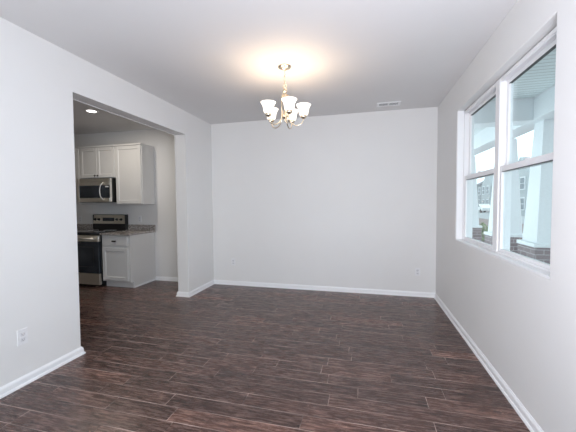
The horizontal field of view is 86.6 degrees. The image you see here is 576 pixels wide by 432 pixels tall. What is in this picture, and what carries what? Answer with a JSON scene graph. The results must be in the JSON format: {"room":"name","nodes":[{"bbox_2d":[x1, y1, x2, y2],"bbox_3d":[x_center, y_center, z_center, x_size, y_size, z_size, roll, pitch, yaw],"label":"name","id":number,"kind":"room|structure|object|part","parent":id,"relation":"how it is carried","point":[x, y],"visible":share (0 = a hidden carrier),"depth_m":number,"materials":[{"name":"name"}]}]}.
{"room":"dining room","nodes":[
{"label":"dining room","id":0,"kind":"room"},
{"bbox_2d":[0,17,213,386],"bbox_3d":[-2.244,-0.033,1.903,0.180,2.770,6.987,0,2,14],"label":"wall","id":1,"kind":"structure","parent":0,"point":[40,80],"depth_m":2.56,"materials":[{"name":"paint"}]},
{"bbox_2d":[17,328,27,345],"bbox_3d":[-2.038,0.928,2.348,0.010,0.118,0.072,0,2,14],"label":"wall outlet","id":2,"kind":"object","parent":1,"relation":"attached to","point":[22,335],"visible":1,"depth_m":2.34,"materials":[{"name":"plastic"}]},
{"bbox_2d":[0,276,543,431],"bbox_3d":[-0.993,1.289,1.645,4.715,0.071,6.991,0,2,14],"label":"baseboard","id":3,"kind":"structure","parent":1,"relation":"attached to","point":[528,420],"depth_m":2.82,"materials":[{"name":"paint"}]},
{"bbox_2d":[74,107,437,292],"bbox_3d":[-1.515,-0.182,5.397,7.910,2.770,0.150,0,2,14],"label":"wall","id":4,"kind":"structure","parent":0,"point":[340,200],"depth_m":4.83,"materials":[{"name":"paint"}]},
{"bbox_2d":[74,147,95,204],"bbox_3d":[-4.106,-0.735,5.769,0.761,1.039,0.354,0,2,14],"label":"upper cabinet","id":5,"kind":"object","parent":4,"relation":"attached to","point":[76,149],"visible":0.14,"depth_m":5.55,"materials":[{"name":"paint"}]},
{"bbox_3d":[-3.961,-0.716,5.591,0.364,0.993,0.019,0,2,14],"label":"door","id":6,"kind":"part","parent":5,"relation":"part of","materials":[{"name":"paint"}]},
{"bbox_2d":[79,145,115,178],"bbox_3d":[-3.363,-0.965,5.571,0.766,0.574,0.354,0,2,14],"label":"upper cabinet","id":7,"kind":"object","parent":4,"relation":"attached to","point":[95,161],"visible":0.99,"depth_m":5.42,"materials":[{"name":"paint"}]},
{"bbox_3d":[-3.577,-0.947,5.484,0.367,0.528,0.019,0,2,14],"label":"door","id":8,"kind":"part","parent":7,"relation":"part of","materials":[{"name":"paint"}]},
{"bbox_3d":[-3.400,-1.232,5.425,0.766,0.028,0.024,0,2,14],"label":"rail","id":9,"kind":"part","parent":7,"relation":"part of","materials":[{"name":"paint"}]},
{"bbox_2d":[77,178,116,202],"bbox_3d":[-3.366,-0.457,5.535,0.721,0.420,0.467,0,2,14],"label":"microwave","id":10,"kind":"object","parent":7,"relation":"attached to","point":[97,190],"visible":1,"depth_m":5.36,"materials":[{"name":"silver metal"}]},
{"bbox_3d":[-3.471,-0.426,5.396,0.496,0.220,0.028,0,2,14],"label":"door glass","id":11,"kind":"part","parent":10,"relation":"part of","materials":[{"name":"black glass"}]},
{"bbox_3d":[-3.153,-0.425,5.315,0.154,0.220,0.029,0,2,14],"label":"control panel","id":12,"kind":"part","parent":10,"relation":"part of","materials":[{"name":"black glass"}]},
{"bbox_3d":[-3.217,-0.946,5.393,0.367,0.528,0.019,0,2,14],"label":"door","id":13,"kind":"part","parent":7,"relation":"part of","materials":[{"name":"paint"}]},
{"bbox_2d":[114,143,154,203],"bbox_3d":[-2.720,-0.731,5.431,0.543,1.039,0.328,0,2,14],"label":"upper cabinet","id":14,"kind":"object","parent":4,"relation":"attached to","point":[134,162],"visible":1,"depth_m":5.30,"materials":[{"name":"paint"}]},
{"bbox_3d":[-2.761,-1.230,5.263,0.543,0.028,0.024,0,2,14],"label":"rail","id":15,"kind":"part","parent":14,"relation":"part of","materials":[{"name":"paint"}]},
{"bbox_3d":[-2.757,-0.712,5.286,0.515,0.993,0.019,0,2,14],"label":"door","id":16,"kind":"part","parent":14,"relation":"part of","materials":[{"name":"paint"}]},
{"bbox_2d":[128,224,155,229],"bbox_3d":[-2.693,0.210,5.623,0.582,0.102,0.022,0,2,14],"label":"backsplash","id":17,"kind":"structure","parent":4,"relation":"attached to","point":[130,227],"depth_m":5.61,"materials":[{"name":"stone"}]},
{"bbox_2d":[415,268,419,275],"bbox_3d":[1.903,0.822,4.491,0.072,0.118,0.010,0,2,14],"label":"wall outlet","id":18,"kind":"object","parent":4,"relation":"attached to","point":[417,270],"visible":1,"depth_m":4.49,"materials":[{"name":"plastic"}]},
{"bbox_2d":[0,0,517,134],"bbox_3d":[-2.402,-1.478,1.881,7.910,0.120,7.287,0,2,14],"label":"ceiling","id":19,"kind":"structure","parent":0,"point":[215,61],"depth_m":2.65,"materials":[{"name":"paint"}]},
{"bbox_2d":[84,109,98,112],"bbox_3d":[-2.841,-1.515,4.420,0.186,0.008,0.186,0,2,14],"label":"recessed light","id":20,"kind":"object","parent":19,"relation":"in","point":[85,110],"visible":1,"depth_m":4.42,"materials":[{"name":"glass"}]},
{"bbox_2d":[261,64,310,128],"bbox_3d":[-0.022,-1.189,3.052,0.498,0.588,0.497,0,2,14],"label":"chandelier","id":21,"kind":"object","parent":19,"relation":"hanging from","point":[270,111],"visible":1,"depth_m":3.00,"materials":[{"name":"white glass"}]},
{"bbox_3d":[-0.190,-1.045,2.953,0.148,0.104,0.148,0,2,14],"label":"lamp shade","id":22,"kind":"part","parent":21,"relation":"part of","materials":[{"name":"white glass"}]},
{"bbox_3d":[-0.173,-1.054,3.171,0.148,0.104,0.148,0,2,14],"label":"lamp shade","id":23,"kind":"part","parent":21,"relation":"part of","materials":[{"name":"white glass"}]},
{"bbox_3d":[-0.117,-1.053,2.998,0.182,0.322,0.011,-2,3,-31],"label":"arm","id":24,"kind":"part","parent":21,"relation":"part of","materials":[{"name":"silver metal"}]},
{"bbox_3d":[-0.008,-1.052,2.953,0.011,0.322,0.182,-1,2,-13],"label":"arm","id":25,"kind":"part","parent":21,"relation":"part of","materials":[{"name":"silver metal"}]},
{"bbox_3d":[0.012,-1.043,2.870,0.148,0.104,0.148,0,2,14],"label":"lamp shade","id":26,"kind":"part","parent":21,"relation":"part of","materials":[{"name":"white glass"}]},
{"bbox_3d":[0.040,-1.058,3.222,0.148,0.104,0.148,0,2,14],"label":"lamp shade","id":27,"kind":"part","parent":21,"relation":"part of","materials":[{"name":"white glass"}]},
{"bbox_3d":[0.069,-1.056,3.042,0.182,0.322,0.011,0,2,5],"label":"arm","id":28,"kind":"part","parent":21,"relation":"part of","materials":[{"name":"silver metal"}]},
{"bbox_3d":[0.154,-1.051,3.035,0.148,0.104,0.148,0,2,14],"label":"lamp shade","id":29,"kind":"part","parent":21,"relation":"part of","materials":[{"name":"white glass"}]},
{"bbox_2d":[377,101,400,106],"bbox_3d":[1.380,-1.535,4.195,0.310,0.011,0.170,0,2,14],"label":"ceiling vent","id":30,"kind":"object","parent":19,"relation":"in","point":[394,103],"visible":1,"depth_m":4.19,"materials":[{"name":"metal"}]},
{"bbox_2d":[0,280,529,431],"bbox_3d":[-2.391,1.335,1.999,7.591,0.030,6.987,0,2,14],"label":"floor","id":31,"kind":"structure","parent":0,"point":[218,358],"depth_m":2.56,"materials":[{"name":"brown wood"}]},
{"bbox_2d":[77,214,127,285],"bbox_3d":[-3.432,0.585,5.459,0.766,1.200,0.723,0,2,14],"label":"range","id":32,"kind":"object","parent":31,"relation":"on","point":[89,242],"visible":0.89,"depth_m":5.16,"materials":[{"name":"black metal"}]},
{"bbox_3d":[-3.503,0.376,5.176,0.754,0.102,0.044,0,2,14],"label":"oven door","id":33,"kind":"part","parent":32,"relation":"part of","materials":[{"name":"silver metal"}]},
{"bbox_3d":[-3.500,0.693,5.190,0.750,0.532,0.041,0,2,14],"label":"door glass","id":34,"kind":"part","parent":32,"relation":"part of","materials":[{"name":"black glass"}]},
{"bbox_3d":[-3.498,1.059,5.204,0.754,0.185,0.044,0,2,14],"label":"storage drawer","id":35,"kind":"part","parent":32,"relation":"part of","materials":[{"name":"silver metal"}]},
{"bbox_2d":[77,229,123,233],"bbox_3d":[-3.436,0.277,5.439,0.766,0.022,0.575,0,2,14],"label":"cooktop","id":36,"kind":"object","parent":32,"relation":"in","point":[92,231],"depth_m":5.35,"materials":[{"name":"black glass"}]},
{"bbox_3d":[-3.340,0.061,5.744,0.719,0.162,0.078,0,2,14],"label":"control panel","id":37,"kind":"part","parent":32,"relation":"part of","materials":[{"name":"silver metal"}]},
{"bbox_3d":[-3.339,0.107,5.746,0.729,0.270,0.081,0,2,14],"label":"panel trim","id":38,"kind":"part","parent":32,"relation":"part of","materials":[{"name":"black plastic"}]},
{"bbox_2d":[102,232,155,287],"bbox_3d":[-2.769,0.746,5.339,0.575,0.880,0.652,0,2,14],"label":"base cabinet","id":39,"kind":"object","parent":31,"relation":"on","point":[128,261],"visible":0.97,"depth_m":5.10,"materials":[{"name":"paint"}]},
{"bbox_3d":[-2.861,0.416,5.047,0.495,0.152,0.020,0,2,14],"label":"drawer","id":40,"kind":"part","parent":39,"relation":"part of","materials":[{"name":"paint"}]},
{"bbox_3d":[-2.858,0.796,5.062,0.495,0.542,0.019,0,2,14],"label":"door","id":41,"kind":"part","parent":39,"relation":"part of","materials":[{"name":"paint"}]},
{"bbox_2d":[100,224,155,235],"bbox_3d":[-2.770,0.239,5.319,0.582,0.134,0.650,0,2,14],"label":"countertop","id":42,"kind":"structure","parent":39,"relation":"on","point":[132,229],"depth_m":5.48,"materials":[{"name":"stone"}]},
{"bbox_3d":[-2.483,1.169,5.333,0.016,0.030,0.528,0,2,14],"label":"moulding","id":43,"kind":"part","parent":39,"relation":"part of","materials":[{"name":"paint"}]},
{"bbox_3d":[-4.206,0.741,5.704,0.848,0.880,0.652,0,2,14],"label":"base cabinet","id":44,"kind":"object","parent":31,"relation":"on","visible":0},
{"bbox_2d":[77,224,92,230],"bbox_3d":[-4.209,0.234,5.684,0.849,0.134,0.650,0,2,14],"label":"countertop","id":45,"kind":"structure","parent":44,"relation":"on","point":[79,226],"depth_m":5.92,"materials":[{"name":"stone"}]},
{"bbox_2d":[436,0,575,431],"bbox_3d":[1.360,-0.022,0.990,0.169,2.770,7.287,0,2,14],"label":"wall","id":46,"kind":"structure","parent":0,"point":[523,321],"depth_m":1.95,"materials":[{"name":"paint"}]},
{"bbox_2d":[456,26,556,278],"bbox_3d":[1.749,-0.407,2.536,0.158,1.448,1.835,0,2,14],"label":"window","id":47,"kind":"structure","parent":46,"relation":"in","point":[503,89],"depth_m":2.50,"materials":[{"name":"paint"}]},
{"bbox_3d":[1.871,-0.079,2.993,0.032,0.693,0.838,0,2,14],"label":"sash","id":48,"kind":"part","parent":47,"relation":"part of","materials":[{"name":"white plastic"}]},
{"bbox_3d":[1.903,-0.745,2.956,0.032,0.731,0.838,0,2,14],"label":"sash","id":49,"kind":"part","parent":47,"relation":"part of","materials":[{"name":"white plastic"}]},
{"bbox_3d":[1.714,0.308,2.575,0.076,0.016,1.834,0,2,14],"label":"sill","id":50,"kind":"part","parent":47,"relation":"part of","materials":[{"name":"paint"}]},
{"bbox_3d":[1.646,-0.041,2.104,0.032,0.693,0.838,0,2,14],"label":"sash","id":51,"kind":"part","parent":47,"relation":"part of","materials":[{"name":"white plastic"}]},
{"bbox_3d":[1.678,-0.707,2.068,0.032,0.731,0.838,0,2,14],"label":"sash","id":52,"kind":"part","parent":47,"relation":"part of","materials":[{"name":"white plastic"}]},
{"label":"outside","id":53,"kind":"structure","parent":0,"visible":0},
{"bbox_2d":[479,211,523,241],"bbox_3d":[47.862,-0.871,60.103,56.750,0.100,180.000,0,2,14],"label":"ground","id":54,"kind":"structure","parent":53,"point":[481,220],"depth_m":28.17,"materials":[{"name":"grey concrete"}]},
{"bbox_2d":[479,222,488,240],"bbox_3d":[9.525,0.735,14.761,1.611,1.015,1.600,0,2,14],"label":"shrub","id":55,"kind":"object","parent":54,"relation":"on","point":[482,223],"visible":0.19,"depth_m":14.56,"materials":[{"name":"green plant"}]},
{"bbox_2d":[477,175,492,203],"bbox_3d":[48.295,-5.618,65.985,11.830,8.900,14.800,0,2,14],"label":"house","id":56,"kind":"structure","parent":54,"relation":"on","point":[484,188],"depth_m":65.22,"materials":[{"name":"grey"}]},
{"bbox_2d":[518,157,529,215],"bbox_3d":[37.417,-4.550,39.362,11.830,9.100,11.800,0,2,14],"label":"house","id":57,"kind":"structure","parent":54,"relation":"on","point":[523,173],"depth_m":41.29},
{"bbox_3d":[31.915,-4.455,41.670,0.029,1.500,1.100,0,2,14],"label":"pane","id":58,"kind":"part","parent":57,"relation":"part of","materials":[{"name":"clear glass"}]},
{"bbox_3d":[31.935,-1.657,41.785,0.029,1.500,1.100,0,2,14],"label":"pane","id":59,"kind":"part","parent":57,"relation":"part of","materials":[{"name":"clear glass"}]},
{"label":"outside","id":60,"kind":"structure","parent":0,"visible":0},
{"bbox_3d":[3.377,1.357,4.364,2.090,0.150,16.000,0,2,14],"label":"floor","id":61,"kind":"structure","parent":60,"visible":0},
{"bbox_2d":[472,156,481,240],"bbox_3d":[5.036,-0.274,8.572,0.570,2.740,0.570,0,2,14],"label":"porch column","id":62,"kind":"structure","parent":61,"relation":"on","point":[476,228],"depth_m":8.34,"materials":[{"name":"wood"}]},
{"bbox_2d":[484,138,522,252],"bbox_3d":[4.454,-0.175,6.277,0.570,2.740,0.570,0,2,14],"label":"porch column","id":63,"kind":"structure","parent":61,"relation":"on","point":[516,220],"depth_m":6.06,"materials":[{"name":"wood"}]},
{"bbox_2d":[516,119,553,263],"bbox_3d":[4.088,-0.114,4.833,0.570,2.740,0.570,0,2,14],"label":"porch column","id":64,"kind":"structure","parent":61,"relation":"on","point":[535,243],"depth_m":4.69,"materials":[{"name":"wood"}]},
{"bbox_2d":[474,86,554,155],"bbox_3d":[3.816,-1.624,4.126,0.360,0.340,16.000,0,2,14],"label":"beam","id":65,"kind":"structure","parent":64,"relation":"on","point":[543,104],"depth_m":5.04,"materials":[{"name":"white paint"}]},
{"bbox_2d":[474,48,555,134],"bbox_3d":[3.378,-1.835,4.228,2.140,0.080,16.000,0,2,14],"label":"ceiling","id":66,"kind":"structure","parent":65,"relation":"on","point":[541,76],"depth_m":4.03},
{"bbox_2d":[474,99,533,127],"bbox_3d":[3.167,-1.657,5.027,1.340,0.340,0.330,0,2,14],"label":"beam","id":67,"kind":"structure","parent":66,"relation":"attached to","point":[522,109],"depth_m":4.83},
{"bbox_2d":[490,84,554,101],"bbox_3d":[2.075,-1.635,0.720,1.340,0.014,8.550,0,2,14],"label":"trim","id":68,"kind":"structure","parent":66,"relation":"attached to","point":[554,84],"depth_m":4.64,"materials":[{"name":"plastic"}]},
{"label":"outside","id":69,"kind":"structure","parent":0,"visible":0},
{"bbox_2d":[478,211,524,223],"bbox_3d":[34.654,-0.968,63.448,10.000,0.009,180.000,0,2,14],"label":"street","id":70,"kind":"structure","parent":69,"point":[484,215],"depth_m":39.81,"materials":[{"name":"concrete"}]},
{"bbox_2d":[478,204,489,212],"bbox_3d":[35.113,-1.383,55.078,1.740,1.499,4.446,0,2,14],"label":"car","id":71,"kind":"object","parent":70,"relation":"on","point":[481,207],"visible":0.61,"depth_m":53.88,"materials":[{"name":"white paint"}]}
]}

